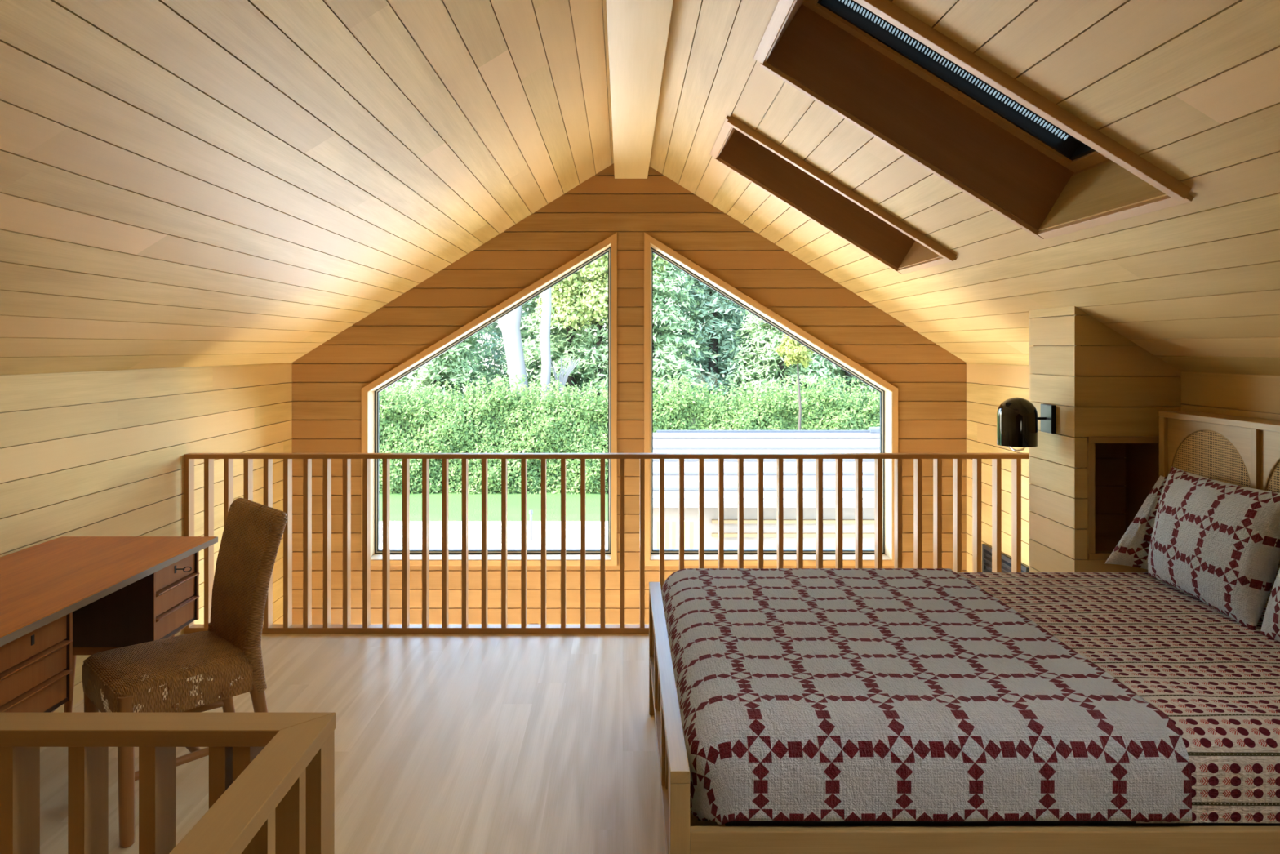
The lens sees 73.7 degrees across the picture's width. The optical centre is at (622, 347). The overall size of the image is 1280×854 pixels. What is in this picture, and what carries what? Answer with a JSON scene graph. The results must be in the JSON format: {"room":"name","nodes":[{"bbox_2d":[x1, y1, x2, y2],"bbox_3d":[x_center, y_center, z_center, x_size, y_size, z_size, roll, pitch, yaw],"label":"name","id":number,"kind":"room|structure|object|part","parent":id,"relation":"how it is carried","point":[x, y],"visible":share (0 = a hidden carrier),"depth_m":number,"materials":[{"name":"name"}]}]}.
{"room":"loft bedroom","nodes":[
{"label":"loft bedroom","id":0,"kind":"room"},
{"bbox_2d":[0,362,293,711],"bbox_3d":[-2.391,2.051,1.562,0.174,4.397,9.124,0,0,0],"label":"wall","id":1,"kind":"structure","parent":0,"point":[100,453],"depth_m":4.00,"materials":[{"name":"brown wood"}]},
{"bbox_2d":[40,633,666,853],"bbox_3d":[0.045,1.630,0.772,4.699,0.260,7.545,0,0,0],"label":"floor","id":2,"kind":"structure","parent":0,"point":[445,743],"depth_m":3.21,"materials":[{"name":"brown wood"}]},
{"bbox_2d":[0,536,217,711],"bbox_3d":[-1.966,1.134,2.856,0.639,0.733,1.241,0,0,0],"label":"writing desk","id":3,"kind":"object","parent":2,"relation":"on","point":[62,598],"visible":0.92,"depth_m":3.00,"materials":[{"name":"brown wood"}]},
{"bbox_3d":[-1.873,0.848,2.466,0.334,0.087,0.304,0,0,0],"label":"drawer","id":4,"kind":"part","parent":3,"relation":"part of","materials":[{"name":"brown wood"}]},
{"bbox_3d":[-1.863,0.940,2.466,0.354,0.088,0.304,0,0,0],"label":"drawer","id":5,"kind":"part","parent":3,"relation":"part of","materials":[{"name":"brown wood"}]},
{"bbox_3d":[-1.863,1.032,2.466,0.354,0.087,0.304,0,0,0],"label":"drawer","id":6,"kind":"part","parent":3,"relation":"part of","materials":[{"name":"brown wood"}]},
{"bbox_3d":[-2.171,1.310,3.356,0.052,0.382,0.040,0,0,0],"label":"leg","id":7,"kind":"part","parent":3,"relation":"part of","materials":[{"name":"brown wood"}]},
{"bbox_3d":[-1.779,1.310,3.356,0.052,0.382,0.040,0,0,0],"label":"leg","id":8,"kind":"part","parent":3,"relation":"part of","materials":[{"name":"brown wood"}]},
{"bbox_3d":[-1.873,0.848,3.253,0.334,0.087,0.298,0,0,0],"label":"drawer","id":9,"kind":"part","parent":3,"relation":"part of","materials":[{"name":"brown wood"}]},
{"bbox_3d":[-1.863,0.940,3.253,0.354,0.088,0.298,0,0,0],"label":"drawer","id":10,"kind":"part","parent":3,"relation":"part of","materials":[{"name":"brown wood"}]},
{"bbox_3d":[-1.863,1.031,3.253,0.354,0.088,0.298,0,0,0],"label":"drawer","id":11,"kind":"part","parent":3,"relation":"part of","materials":[{"name":"brown wood"}]},
{"bbox_2d":[0,711,335,853],"bbox_3d":[-1.365,1.030,-0.640,1.850,0.941,3.900,0,0,0],"label":"guard","id":12,"kind":"object","parent":2,"relation":"on","point":[272,774],"visible":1,"depth_m":1.25,"materials":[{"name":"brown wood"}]},
{"bbox_3d":[-1.365,0.572,1.279,1.849,0.025,0.062,0,0,0],"label":"rail","id":13,"kind":"part","parent":12,"relation":"part of","materials":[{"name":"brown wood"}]},
{"bbox_3d":[-0.471,0.572,-0.640,0.062,0.025,3.899,0,0,0],"label":"rail","id":14,"kind":"part","parent":12,"relation":"part of","materials":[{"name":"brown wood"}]},
{"bbox_2d":[81,497,287,848],"bbox_3d":[-1.471,1.030,2.876,0.527,0.944,0.454,0,0,-44],"label":"upholstered chair","id":15,"kind":"object","parent":2,"relation":"on","point":[250,543],"visible":0.76,"depth_m":2.84,"materials":[{"name":"fabric"}]},
{"bbox_3d":[-1.779,1.272,2.859,0.048,0.455,0.048,0,0,-44],"label":"leg","id":16,"kind":"part","parent":15,"relation":"part of","materials":[{"name":"wood"}]},
{"bbox_3d":[-1.495,1.272,2.569,0.048,0.455,0.048,0,0,-44],"label":"leg","id":17,"kind":"part","parent":15,"relation":"part of","materials":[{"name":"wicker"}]},
{"bbox_3d":[-1.506,1.027,2.842,0.422,0.021,0.437,0,0,-44],"label":"seat","id":18,"kind":"part","parent":15,"relation":"part of","materials":[{"name":"fabric"}]},
{"bbox_3d":[-1.455,1.251,3.127,0.114,0.502,0.052,0,0,-44],"label":"leg","id":19,"kind":"part","parent":15,"relation":"part of","materials":[{"name":"wood"}]},
{"bbox_3d":[-1.329,0.791,3.015,0.130,0.467,0.422,0,0,-44],"label":"backrest","id":20,"kind":"part","parent":15,"relation":"part of","materials":[{"name":"fabric"}]},
{"bbox_3d":[-1.220,1.251,2.887,0.114,0.502,0.052,0,0,-44],"label":"leg","id":21,"kind":"part","parent":15,"relation":"part of","materials":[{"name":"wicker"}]},
{"bbox_2d":[183,453,1031,633],"bbox_3d":[0.051,1.030,4.510,4.710,0.941,0.062,0,0,0],"label":"guard railing","id":22,"kind":"object","parent":2,"relation":"on","point":[287,627],"visible":0.7,"depth_m":4.48,"materials":[{"name":"brown wood"}]},
{"bbox_3d":[0.044,1.485,4.510,4.697,0.030,0.062,0,0,0],"label":"rail","id":23,"kind":"part","parent":22,"relation":"part of","materials":[{"name":"brown wood"}]},
{"bbox_3d":[0.044,0.571,4.510,4.697,0.024,0.062,0,0,0],"label":"rail","id":24,"kind":"part","parent":22,"relation":"part of","materials":[{"name":"brown wood"}]},
{"bbox_2d":[648,410,1279,853],"bbox_3d":[1.234,0.880,2.740,2.249,1.239,1.580,0,0,0],"label":"frame","id":25,"kind":"object","parent":2,"relation":"on","point":[1240,451],"visible":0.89,"depth_m":1.97,"materials":[{"name":"brown wood"}]},
{"bbox_3d":[0.132,1.248,3.507,0.046,0.504,0.045,0,0,0],"label":"leg","id":26,"kind":"part","parent":25,"relation":"part of","materials":[{"name":"brown wood"}]},
{"bbox_3d":[0.132,1.280,2.740,0.038,0.040,1.490,0,0,0],"label":"foot rail","id":27,"kind":"part","parent":25,"relation":"part of","materials":[{"name":"brown wood"}]},
{"bbox_3d":[0.132,0.982,2.740,0.046,0.028,1.580,0,0,0],"label":"foot rail","id":28,"kind":"part","parent":25,"relation":"part of","materials":[{"name":"brown wood"}]},
{"bbox_3d":[0.132,1.248,1.972,0.046,0.504,0.045,0,0,0],"label":"leg","id":29,"kind":"part","parent":25,"relation":"part of","materials":[{"name":"brown wood"}]},
{"bbox_3d":[1.186,1.219,1.966,2.064,0.222,0.025,0,0,0],"label":"rail","id":30,"kind":"part","parent":25,"relation":"part of","materials":[{"name":"brown wood"}]},
{"bbox_2d":[697,817,1279,826],"bbox_3d":[1.198,1.070,2.740,2.027,0.318,1.490,0,0,0],"label":"mattress","id":31,"kind":"object","parent":25,"relation":"on","point":[735,823],"visible":0.03,"depth_m":2.00,"materials":[{"name":"grey fabric"}]},
{"bbox_2d":[661,568,1191,824],"bbox_3d":[0.732,0.992,2.740,1.161,0.235,1.551,0,0,0],"label":"patchwork quilt","id":32,"kind":"object","parent":31,"relation":"on","point":[804,694],"visible":0.89,"depth_m":2.07,"materials":[{"name":"fabric"}]},
{"bbox_2d":[955,572,1279,822],"bbox_3d":[1.702,0.996,2.740,1.019,0.214,1.521,0,0,0],"label":"coverlet","id":33,"kind":"object","parent":31,"relation":"on","point":[1216,677],"visible":0.76,"depth_m":2.43,"materials":[{"name":"fabric"}]},
{"bbox_2d":[1104,475,1167,569],"bbox_3d":[2.078,0.700,3.411,0.247,0.400,0.136,0,0,0],"label":"pillow","id":34,"kind":"object","parent":33,"relation":"on","point":[1132,548],"visible":0.5,"depth_m":3.40,"materials":[{"name":"fabric"}]},
{"bbox_2d":[1147,466,1279,630],"bbox_3d":[2.083,0.680,3.019,0.216,0.430,0.675,0,0,7],"label":"pillow","id":35,"kind":"object","parent":33,"relation":"on","point":[1216,542],"visible":1,"depth_m":2.87,"materials":[{"name":"fabric"}]},
{"bbox_2d":[1260,568,1279,641],"bbox_3d":[2.057,0.682,2.342,0.217,0.425,0.645,0,0,0],"label":"pillow","id":36,"kind":"object","parent":33,"relation":"on","point":[1270,628],"visible":1,"depth_m":2.60,"materials":[{"name":"fabric"}]},
{"bbox_3d":[2.243,0.892,3.513,0.050,1.215,0.034,0,0,0],"label":"leg","id":37,"kind":"part","parent":25,"relation":"part of","materials":[{"name":"brown wood"}]},
{"bbox_3d":[2.240,0.693,3.257,0.012,0.815,0.479,0,0,0],"label":"panel","id":38,"kind":"part","parent":25,"relation":"part of","materials":[{"name":"beige wicker"}]},
{"bbox_3d":[2.288,0.273,2.740,0.140,0.024,1.580,0,0,0],"label":"head rail","id":39,"kind":"part","parent":25,"relation":"part of","materials":[{"name":"brown wood"}]},
{"bbox_3d":[2.240,0.693,2.740,0.012,0.815,0.499,0,0,0],"label":"panel","id":40,"kind":"part","parent":25,"relation":"part of","materials":[{"name":"brown wood"}]},
{"bbox_2d":[292,163,966,624],"bbox_3d":[0.045,1.449,6.031,4.699,5.602,0.174,0,0,0],"label":"wall","id":41,"kind":"structure","parent":0,"point":[328,380],"depth_m":5.94,"materials":[{"name":"brown wood"}]},
{"bbox_2d":[361,232,617,565],"bbox_3d":[-0.927,0.356,6.036,1.777,2.318,0.216,0,0,0],"label":"window","id":42,"kind":"structure","parent":41,"relation":"in","point":[371,392],"depth_m":5.93,"materials":[{"name":"brown wood"}]},
{"bbox_2d":[351,623,648,624],"bbox_3d":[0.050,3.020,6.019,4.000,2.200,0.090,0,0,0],"label":"baseboard","id":43,"kind":"structure","parent":41,"relation":"in","point":[351,624],"depth_m":5.97,"materials":[{"name":"brown wood"}]},
{"bbox_2d":[644,232,897,565],"bbox_3d":[1.032,0.356,6.036,1.765,2.319,0.216,0,0,0],"label":"window","id":44,"kind":"structure","parent":41,"relation":"in","point":[888,392],"depth_m":5.93,"materials":[{"name":"brown wood"}]},
{"bbox_2d":[0,0,1279,375],"bbox_3d":[0.045,-0.725,1.572,4.946,1.653,9.144,0,0,0],"label":"ceiling","id":45,"kind":"structure","parent":0,"point":[184,183],"depth_m":2.93,"materials":[{"name":"brown wood"}]},
{"bbox_2d":[605,0,673,178],"bbox_3d":[0.058,-1.255,1.472,0.229,0.154,8.944,0,0,0],"label":"beam","id":46,"kind":"structure","parent":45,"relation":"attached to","point":[637,30],"depth_m":3.67,"materials":[{"name":"brown wood"}]},
{"bbox_2d":[709,112,956,274],"bbox_3d":[1.078,-0.862,4.336,1.196,0.928,0.810,0,0,0],"label":"skylight","id":47,"kind":"object","parent":45,"relation":"attached to","point":[860,222],"visible":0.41,"depth_m":4.71,"materials":[{"name":"brown wood"}]},
{"bbox_3d":[0.507,-1.070,4.340,0.053,0.050,0.750,0,0,0],"label":"casing","id":48,"kind":"part","parent":47,"relation":"part of","materials":[{"name":"brown wood"}]},
{"bbox_3d":[1.035,-0.742,4.728,1.052,0.670,0.026,0,0,0],"label":"casing","id":49,"kind":"part","parent":47,"relation":"part of","materials":[{"name":"brown wood"}]},
{"bbox_3d":[1.542,-0.429,4.340,0.046,0.046,0.750,0,0,0],"label":"casing","id":50,"kind":"part","parent":47,"relation":"part of","materials":[{"name":"brown wood"}]},
{"bbox_2d":[753,0,1193,239],"bbox_3d":[1.083,-0.863,2.736,1.206,0.927,0.870,0,0,0],"label":"skylight","id":51,"kind":"object","parent":45,"relation":"attached to","point":[876,65],"visible":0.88,"depth_m":3.14,"materials":[{"name":"brown wood"}]},
{"bbox_3d":[0.507,-1.070,2.740,0.053,0.050,0.810,0,0,0],"label":"casing","id":52,"kind":"part","parent":51,"relation":"part of","materials":[{"name":"brown wood"}]},
{"bbox_3d":[1.040,-0.739,3.158,1.062,0.676,0.026,0,0,0],"label":"casing","id":53,"kind":"part","parent":51,"relation":"part of","materials":[{"name":"brown wood"}]},
{"bbox_3d":[1.170,-0.970,2.740,1.031,0.658,0.810,0,0,0],"label":"sash frame","id":54,"kind":"part","parent":51,"relation":"part of","materials":[{"name":"brown wood"}]},
{"bbox_2d":[848,0,1082,143],"bbox_3d":[1.208,-1.030,2.740,0.938,0.594,0.710,0,0,0],"label":"shade","id":55,"kind":"object","parent":51,"relation":"hanging from","point":[863,22],"depth_m":3.08,"materials":[{"name":"black fabric"}]},
{"bbox_3d":[1.014,-0.745,2.318,1.063,0.686,0.034,0,0,0],"label":"casing","id":56,"kind":"part","parent":51,"relation":"part of","materials":[{"name":"brown wood"}]},
{"bbox_3d":[1.552,-0.423,2.740,0.046,0.046,0.810,0,0,0],"label":"casing","id":57,"kind":"part","parent":51,"relation":"part of","materials":[{"name":"brown wood"}]},
{"bbox_2d":[1029,306,1181,572],"bbox_3d":[2.167,0.810,3.858,0.456,1.980,0.424,0,0,0],"label":"wall","id":58,"kind":"structure","parent":0,"point":[1090,478],"depth_m":3.71,"materials":[{"name":"brown wood"}]},
{"bbox_2d":[996,397,1056,451],"bbox_3d":[1.821,0.347,3.867,0.235,0.245,0.168,0,0,0],"label":"wall sconce","id":59,"kind":"object","parent":58,"relation":"attached to","point":[1017,418],"visible":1,"depth_m":3.81,"materials":[{"name":"black metal"}]},
{"bbox_3d":[1.788,0.333,3.867,0.168,0.216,0.168,0,0,0],"label":"lamp shade","id":60,"kind":"part","parent":59,"relation":"part of","materials":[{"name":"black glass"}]},
{"bbox_3d":[1.788,0.415,3.867,0.084,0.110,0.084,0,0,0],"label":"bulb","id":61,"kind":"part","parent":59,"relation":"part of","materials":[{"name":"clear glass"}]},
{"bbox_3d":[1.883,0.320,3.867,0.069,0.012,0.012,0,0,0],"label":"arm","id":62,"kind":"part","parent":59,"relation":"part of","materials":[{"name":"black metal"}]},
{"bbox_3d":[1.929,0.320,3.867,0.021,0.128,0.106,0,0,0],"label":"wall plate","id":63,"kind":"part","parent":59,"relation":"part of","materials":[{"name":"black metal"}]},
{"bbox_3d":[2.187,0.644,3.663,0.386,0.529,0.034,0,0,0],"label":"frame","id":64,"kind":"part","parent":58,"relation":"part of","materials":[{"name":"brown wood"}]},
{"bbox_2d":[965,362,1279,572],"bbox_3d":[2.482,2.051,1.562,0.174,4.397,9.124,0,0,0],"label":"wall","id":65,"kind":"structure","parent":0,"point":[988,385],"depth_m":5.26,"materials":[{"name":"brown wood"}]},
{"bbox_2d":[982,543,1029,572],"bbox_3d":[2.385,1.460,5.330,0.020,0.330,0.620,0,0,0],"label":"air vent","id":66,"kind":"object","parent":65,"relation":"in","point":[986,549],"visible":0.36,"depth_m":5.52,"materials":[{"name":"grey metal"}]},
{"label":"outside","id":67,"kind":"structure","parent":0,"visible":0},
{"bbox_2d":[379,520,608,549],"bbox_3d":[0.000,4.500,-4.050,80.000,0.100,51.900,0,0,0],"label":"patio","id":68,"kind":"structure","parent":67,"point":[553,527],"depth_m":20.18,"materials":[{"name":"white concrete"}]},
{"bbox_2d":[391,520,520,542],"bbox_3d":[-3.772,4.205,19.500,3.006,0.490,0.040,0,0,0],"label":"wire fence","id":69,"kind":"object","parent":68,"relation":"on","point":[457,534],"visible":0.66,"depth_m":19.50,"materials":[{"name":"grey"}]},
{"bbox_3d":[-5.255,4.205,19.500,0.040,0.490,0.040,0,0,0],"label":"post","id":70,"kind":"part","parent":69,"relation":"part of","materials":[{"name":"grey metal"}]},
{"bbox_3d":[-3.772,4.205,19.500,0.040,0.490,0.040,0,0,0],"label":"post","id":71,"kind":"part","parent":69,"relation":"part of","materials":[{"name":"grey metal"}]},
{"bbox_2d":[528,510,533,540],"bbox_3d":[-2.116,4.100,19.700,0.083,0.700,0.083,0,0,22],"label":"post","id":72,"kind":"object","parent":68,"relation":"on","point":[531,512],"visible":1,"depth_m":19.68,"materials":[{"name":"grey metal"}]},
{"bbox_2d":[656,520,659,549],"bbox_3d":[0.404,3.198,9.600,0.044,2.503,0.060,0,0,0],"label":"timber post","id":73,"kind":"object","parent":68,"relation":"on","point":[657,521],"visible":0.23,"depth_m":9.57,"materials":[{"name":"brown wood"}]},
{"bbox_2d":[665,520,669,549],"bbox_3d":[0.499,3.198,9.600,0.044,2.503,0.060,0,0,0],"label":"timber post","id":74,"kind":"object","parent":68,"relation":"on","point":[667,522],"visible":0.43,"depth_m":9.57,"materials":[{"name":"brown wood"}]},
{"bbox_2d":[671,520,675,549],"bbox_3d":[0.576,3.198,9.600,0.044,2.503,0.060,0,0,0],"label":"timber post","id":75,"kind":"object","parent":68,"relation":"on","point":[673,522],"visible":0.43,"depth_m":9.57,"materials":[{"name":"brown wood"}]},
{"bbox_2d":[684,520,684,549],"bbox_3d":[0.679,3.198,9.600,0.044,2.503,0.060,0,0,0],"label":"timber post","id":76,"kind":"object","parent":68,"relation":"on","point":[684,520],"visible":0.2,"depth_m":9.57,"materials":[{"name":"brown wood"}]},
{"bbox_2d":[688,520,693,549],"bbox_3d":[0.775,3.198,9.600,0.044,2.503,0.060,0,0,0],"label":"timber post","id":77,"kind":"object","parent":68,"relation":"on","point":[691,522],"visible":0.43,"depth_m":9.57,"materials":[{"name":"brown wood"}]},
{"bbox_2d":[653,426,879,549],"bbox_3d":[2.486,2.865,12.011,4.711,3.169,4.142,0,0,0],"label":"outbuilding","id":78,"kind":"structure","parent":68,"relation":"on","point":[664,441],"depth_m":10.50,"materials":[{"name":"white metal"}]},
{"bbox_2d":[868,426,879,432],"bbox_3d":[4.468,1.375,13.960,0.861,0.188,0.341,0,0,20],"label":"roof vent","id":79,"kind":"object","parent":78,"relation":"attached to","point":[871,429],"depth_m":13.94,"materials":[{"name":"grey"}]},
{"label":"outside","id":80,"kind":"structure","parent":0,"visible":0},
{"bbox_2d":[379,490,608,520],"bbox_3d":[0.000,4.450,40.950,80.000,0.001,38.100,0,0,0],"label":"lawn","id":81,"kind":"structure","parent":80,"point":[592,500],"depth_m":23.80,"materials":[{"name":"green plant"}]},
{"bbox_2d":[387,366,427,396],"bbox_3d":[-9.623,-1.113,31.179,6.466,11.364,6.908,0,0,-31],"label":"conifer tree","id":82,"kind":"object","parent":81,"relation":"on","point":[402,380],"visible":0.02,"depth_m":30.02,"materials":[{"name":"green plant"}]},
{"bbox_2d":[380,330,501,412],"bbox_3d":[-6.606,-0.412,30.053,5.927,9.882,5.962,0,0,42],"label":"conifer tree","id":83,"kind":"object","parent":81,"relation":"on","point":[438,369],"visible":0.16,"depth_m":29.14,"materials":[{"name":"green plant"}]},
{"bbox_2d":[414,320,528,398],"bbox_3d":[-7.358,-3.173,37.649,8.176,15.489,8.222,0,0,-7],"label":"conifer tree","id":84,"kind":"object","parent":81,"relation":"on","point":[476,339],"visible":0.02,"depth_m":36.81,"materials":[{"name":"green plant"}]},
{"bbox_2d":[497,305,528,409],"bbox_3d":[-3.550,0.477,27.600,1.651,8.002,0.676,0,0,0],"label":"tree","id":85,"kind":"object","parent":81,"relation":"on","point":[509,324],"visible":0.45,"depth_m":27.35,"materials":[{"name":"grey plant"}]},
{"bbox_2d":[447,294,586,394],"bbox_3d":[-4.244,-2.140,32.914,7.126,13.333,6.960,0,0,0],"label":"conifer tree","id":86,"kind":"object","parent":81,"relation":"on","point":[496,331],"visible":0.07,"depth_m":32.07,"materials":[{"name":"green plant"}]},
{"bbox_2d":[539,287,551,414],"bbox_3d":[-2.521,0.559,27.600,0.441,7.783,0.437,0,0,0],"label":"tree","id":87,"kind":"object","parent":81,"relation":"on","point":[544,331],"visible":0.44,"depth_m":27.47,"materials":[{"name":"grey plant"}]},
{"bbox_2d":[485,297,607,401],"bbox_3d":[-2.580,-3.604,38.009,8.194,16.513,7.638,0,0,-35],"label":"conifer tree","id":88,"kind":"object","parent":81,"relation":"on","point":[535,297],"visible":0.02,"depth_m":36.93,"materials":[{"name":"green plant"}]},
{"bbox_2d":[489,259,608,414],"bbox_3d":[-1.877,-1.545,31.053,6.233,12.487,6.784,0,0,0],"label":"conifer tree","id":89,"kind":"object","parent":81,"relation":"on","point":[574,342],"visible":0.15,"depth_m":30.02,"materials":[{"name":"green plant"}]},
{"bbox_2d":[551,355,579,394],"bbox_3d":[-1.944,2.352,28.000,1.056,4.196,0.116,0,0,0],"label":"shrub","id":90,"kind":"object","parent":81,"relation":"on","point":[562,380],"visible":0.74,"depth_m":27.99,"materials":[{"name":"grey plant"}]},
{"bbox_2d":[535,252,670,401],"bbox_3d":[-0.863,-0.860,30.152,5.328,10.627,5.551,0,0,0],"label":"leafy tree","id":91,"kind":"object","parent":81,"relation":"on","point":[599,298],"visible":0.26,"depth_m":28.88,"materials":[{"name":"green plant"}]},
{"bbox_3d":[-0.871,-3.169,30.152,5.344,6.249,5.551,0,0,0],"label":"crown","id":92,"kind":"part","parent":91,"relation":"part of","materials":[{"name":"green plant"}]},
{"bbox_2d":[379,372,879,494],"bbox_3d":[-0.008,2.640,26.611,32.236,3.766,1.891,0,0,0],"label":"clipped hedge","id":93,"kind":"object","parent":81,"relation":"on","point":[450,424],"visible":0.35,"depth_m":26.29,"materials":[{"name":"green plant"}]},
{"bbox_2d":[573,253,719,414],"bbox_3d":[0.921,-1.938,29.976,5.910,12.795,5.806,0,0,31],"label":"conifer tree","id":94,"kind":"object","parent":81,"relation":"on","point":[671,337],"visible":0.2,"depth_m":29.11,"materials":[{"name":"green plant"}]},
{"bbox_2d":[589,265,733,388],"bbox_3d":[1.620,-3.337,37.006,8.356,15.870,8.025,0,0,-23],"label":"conifer tree","id":95,"kind":"object","parent":81,"relation":"on","point":[657,331],"visible":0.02,"depth_m":36.51,"materials":[{"name":"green plant"}]},
{"bbox_2d":[653,267,773,404],"bbox_3d":[3.277,-1.007,31.578,6.410,11.250,5.893,0,0,-31],"label":"conifer tree","id":96,"kind":"object","parent":81,"relation":"on","point":[717,307],"visible":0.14,"depth_m":30.84,"materials":[{"name":"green plant"}]},
{"bbox_2d":[673,270,791,390],"bbox_3d":[4.930,-2.600,38.057,8.397,14.460,7.966,0,0,44],"label":"conifer tree","id":97,"kind":"object","parent":81,"relation":"on","point":[718,383],"visible":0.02,"depth_m":37.07,"materials":[{"name":"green plant"}]},
{"bbox_2d":[722,309,846,410],"bbox_3d":[5.664,0.032,30.101,5.613,8.897,5.369,0,0,39],"label":"conifer tree","id":98,"kind":"object","parent":81,"relation":"on","point":[769,341],"visible":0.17,"depth_m":29.42,"materials":[{"name":"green plant"}]},
{"bbox_2d":[774,333,815,430],"bbox_3d":[4.990,1.934,24.503,1.234,5.036,1.215,0,0,-30],"label":"leafy tree","id":99,"kind":"object","parent":81,"relation":"on","point":[794,351],"visible":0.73,"depth_m":24.25,"materials":[{"name":"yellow plant"}]},
{"bbox_3d":[4.990,0.008,24.503,1.234,1.184,1.215,0,0,-30],"label":"crown","id":100,"kind":"part","parent":99,"relation":"part of","materials":[{"name":"green plant"}]},
{"bbox_2d":[789,366,879,397],"bbox_3d":[9.270,-2.116,37.711,8.312,13.473,7.791,0,0,28],"label":"conifer tree","id":101,"kind":"object","parent":81,"relation":"on","point":[833,366],"visible":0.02,"depth_m":35.88,"materials":[{"name":"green plant"}]},
{"bbox_2d":[791,355,879,413],"bbox_3d":[8.206,0.269,30.896,6.075,8.548,5.581,0,0,12],"label":"conifer tree","id":102,"kind":"object","parent":81,"relation":"on","point":[842,373],"visible":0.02,"depth_m":30.63,"materials":[{"name":"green plant"}]}
]}

